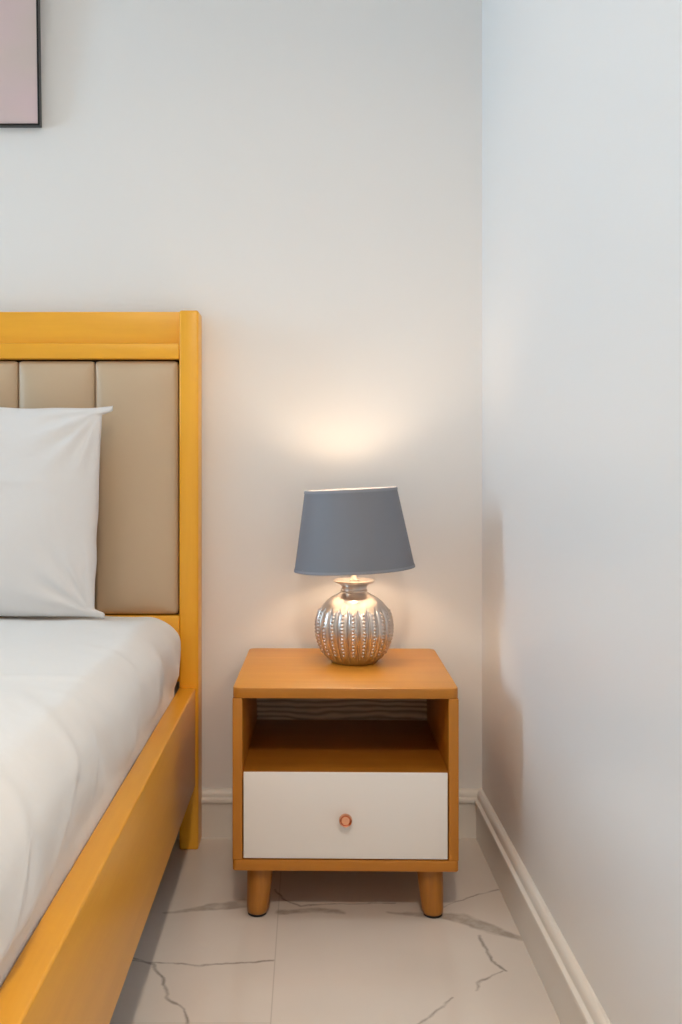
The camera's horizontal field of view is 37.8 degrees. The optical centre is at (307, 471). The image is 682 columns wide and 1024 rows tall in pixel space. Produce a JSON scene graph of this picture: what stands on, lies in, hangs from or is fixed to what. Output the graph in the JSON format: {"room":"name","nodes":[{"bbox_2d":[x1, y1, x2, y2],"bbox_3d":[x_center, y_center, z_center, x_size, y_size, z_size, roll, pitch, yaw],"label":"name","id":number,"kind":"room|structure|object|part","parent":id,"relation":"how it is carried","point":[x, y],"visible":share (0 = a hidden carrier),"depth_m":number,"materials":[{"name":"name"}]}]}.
{"room":"bedroom","nodes":[
{"label":"bedroom","id":0,"kind":"room"},
{"bbox_2d":[0,0,481,787],"bbox_3d":[-1.438,-0.424,2.482,3.964,2.620,0.120,0,0,0],"label":"wall","id":1,"kind":"structure","parent":0,"point":[303,178],"depth_m":2.42,"materials":[{"name":"white paint"}]},
{"bbox_2d":[0,0,41,127],"bbox_3d":[-0.958,-1.236,2.389,0.620,0.800,0.064,0,0,0],"label":"picture","id":2,"kind":"object","parent":1,"relation":"attached to","point":[20,29],"visible":1,"depth_m":2.40,"materials":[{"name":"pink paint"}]},
{"bbox_2d":[176,788,480,838],"bbox_3d":[-1.438,0.828,2.411,3.724,0.116,0.022,0,0,0],"label":"baseboard","id":3,"kind":"structure","parent":1,"relation":"attached to","point":[216,802],"depth_m":2.40,"materials":[{"name":"white wood"}]},
{"bbox_2d":[109,839,560,1023],"bbox_3d":[-1.438,0.936,0.211,3.964,0.100,4.662,0,0,0],"label":"floor","id":4,"kind":"structure","parent":0,"point":[328,947],"depth_m":1.82,"materials":[{"name":"tile"}]},
{"bbox_2d":[0,310,201,1023],"bbox_3d":[-1.159,0.253,1.336,1.803,1.266,2.152,0,0,0],"label":"bed","id":5,"kind":"object","parent":4,"relation":"on","point":[74,966],"visible":0.52,"depth_m":2.33,"materials":[{"name":"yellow wood"}]},
{"bbox_3d":[-1.159,0.036,2.374,1.713,0.604,0.024,0,0,0],"label":"upholstered panel","id":6,"kind":"part","parent":5,"relation":"part of","materials":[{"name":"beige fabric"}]},
{"bbox_3d":[-1.159,-0.284,2.361,1.713,0.036,0.057,0,0,0],"label":"rail","id":7,"kind":"part","parent":5,"relation":"part of","materials":[{"name":"brown wood"}]},
{"bbox_2d":[0,616,180,987],"bbox_3d":[-1.149,0.457,1.320,1.727,0.266,2.016,0,0,0],"label":"mattress","id":8,"kind":"object","parent":5,"relation":"on","point":[81,698],"visible":0.88,"depth_m":1.44,"materials":[{"name":"white fabric"}]},
{"bbox_2d":[0,406,112,618],"bbox_3d":[-0.794,0.085,2.223,0.707,0.484,0.149,0,0,-4],"label":"pillow","id":9,"kind":"object","parent":8,"relation":"on","point":[50,457],"visible":1,"depth_m":2.19,"materials":[{"name":"white fabric"}]},
{"bbox_3d":[-0.284,0.621,1.316,0.040,0.230,2.032,0,0,0],"label":"rail","id":10,"kind":"part","parent":5,"relation":"part of","materials":[{"name":"brown wood"}]},
{"bbox_3d":[-1.159,0.415,2.361,1.713,0.154,0.057,0,0,0],"label":"rail","id":11,"kind":"part","parent":5,"relation":"part of","materials":[{"name":"brown wood"}]},
{"bbox_3d":[-0.280,0.253,2.372,0.045,1.266,0.080,0,0,0],"label":"post","id":12,"kind":"part","parent":5,"relation":"part of","materials":[{"name":"brown wood"}]},
{"bbox_2d":[232,648,458,918],"bbox_3d":[0.077,0.655,2.163,0.444,0.462,0.465,0,0,1],"label":"nightstand","id":13,"kind":"object","parent":4,"relation":"on","point":[336,767],"visible":1,"depth_m":1.96,"materials":[{"name":"brown wood"}]},
{"bbox_3d":[-0.135,0.604,2.178,0.020,0.317,0.442,0,0,1],"label":"panel","id":14,"kind":"part","parent":13,"relation":"part of","materials":[{"name":"brown wood"}]},
{"bbox_3d":[-0.096,0.833,2.005,0.054,0.097,0.057,0,0,1],"label":"leg","id":15,"kind":"part","parent":13,"relation":"part of","materials":[{"name":"brown wood"}]},
{"bbox_3d":[0.081,0.604,2.369,0.404,0.316,0.008,0,0,1],"label":"panel","id":16,"kind":"part","parent":13,"relation":"part of","materials":[{"name":"brown wood"}]},
{"bbox_3d":[0.077,0.435,2.174,0.444,0.021,0.444,0,0,1],"label":"panel","id":17,"kind":"part","parent":13,"relation":"part of","materials":[{"name":"brown wood"}]},
{"bbox_2d":[243,720,447,772],"bbox_3d":[0.077,0.597,2.160,0.404,0.016,0.410,0,0,1],"label":"shelf","id":18,"kind":"object","parent":13,"relation":"attached to","point":[274,746],"depth_m":2.13,"materials":[{"name":"brown wood"}]},
{"bbox_3d":[0.077,0.674,2.154,0.401,0.169,0.403,0,0,1],"label":"drawer","id":19,"kind":"part","parent":13,"relation":"part of","materials":[{"name":"white paint"}]},
{"bbox_3d":[0.073,0.677,1.941,0.026,0.026,0.022,0,0,1],"label":"knob","id":20,"kind":"part","parent":13,"relation":"part of","materials":[{"name":"brown wood"}]},
{"bbox_3d":[0.077,0.773,2.174,0.444,0.022,0.443,0,0,1],"label":"panel","id":21,"kind":"part","parent":13,"relation":"part of","materials":[{"name":"brown wood"}]},
{"bbox_2d":[294,487,414,665],"bbox_3d":[0.104,0.229,2.224,0.277,0.391,0.278,0,0,0],"label":"table lamp","id":22,"kind":"object","parent":13,"relation":"on","point":[353,532],"visible":1,"depth_m":2.14,"materials":[{"name":"silver metal"}]},
{"bbox_3d":[0.096,0.041,2.224,0.209,0.006,0.209,-3,0,0],"label":"shade trim","id":23,"kind":"part","parent":22,"relation":"part of","materials":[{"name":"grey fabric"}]},
{"bbox_2d":[349,575,358,581],"bbox_3d":[0.103,0.211,2.224,0.032,0.067,0.032,0,0,0],"label":"socket","id":24,"kind":"object","parent":22,"relation":"attached to","point":[353,577],"depth_m":2.22,"materials":[{"name":"silver metal"}]},
{"bbox_3d":[0.100,0.127,2.224,0.269,0.177,0.269,-3,0,0],"label":"lamp shade","id":25,"kind":"part","parent":22,"relation":"part of","materials":[{"name":"grey fabric"}]},
{"bbox_3d":[0.104,0.213,2.224,0.271,0.006,0.271,-3,0,0],"label":"shade trim","id":26,"kind":"part","parent":22,"relation":"part of","materials":[{"name":"grey fabric"}]},
{"bbox_3d":[0.244,0.833,2.000,0.054,0.097,0.057,0,0,1],"label":"leg","id":27,"kind":"part","parent":13,"relation":"part of","materials":[{"name":"brown wood"}]},
{"bbox_3d":[0.289,0.604,2.170,0.020,0.317,0.442,0,0,1],"label":"panel","id":28,"kind":"part","parent":13,"relation":"part of","materials":[{"name":"brown wood"}]},
{"bbox_2d":[482,0,681,1023],"bbox_3d":[0.484,-0.424,0.211,0.120,2.620,4.422,0,0,0],"label":"wall","id":29,"kind":"structure","parent":0,"point":[582,99],"depth_m":1.51,"materials":[{"name":"white paint"}]},
{"bbox_2d":[474,788,610,1023],"bbox_3d":[0.412,0.828,0.211,0.022,0.116,4.422,0,0,0],"label":"baseboard","id":30,"kind":"structure","parent":29,"relation":"attached to","point":[570,993],"depth_m":1.77,"materials":[{"name":"white wood"}]}
]}

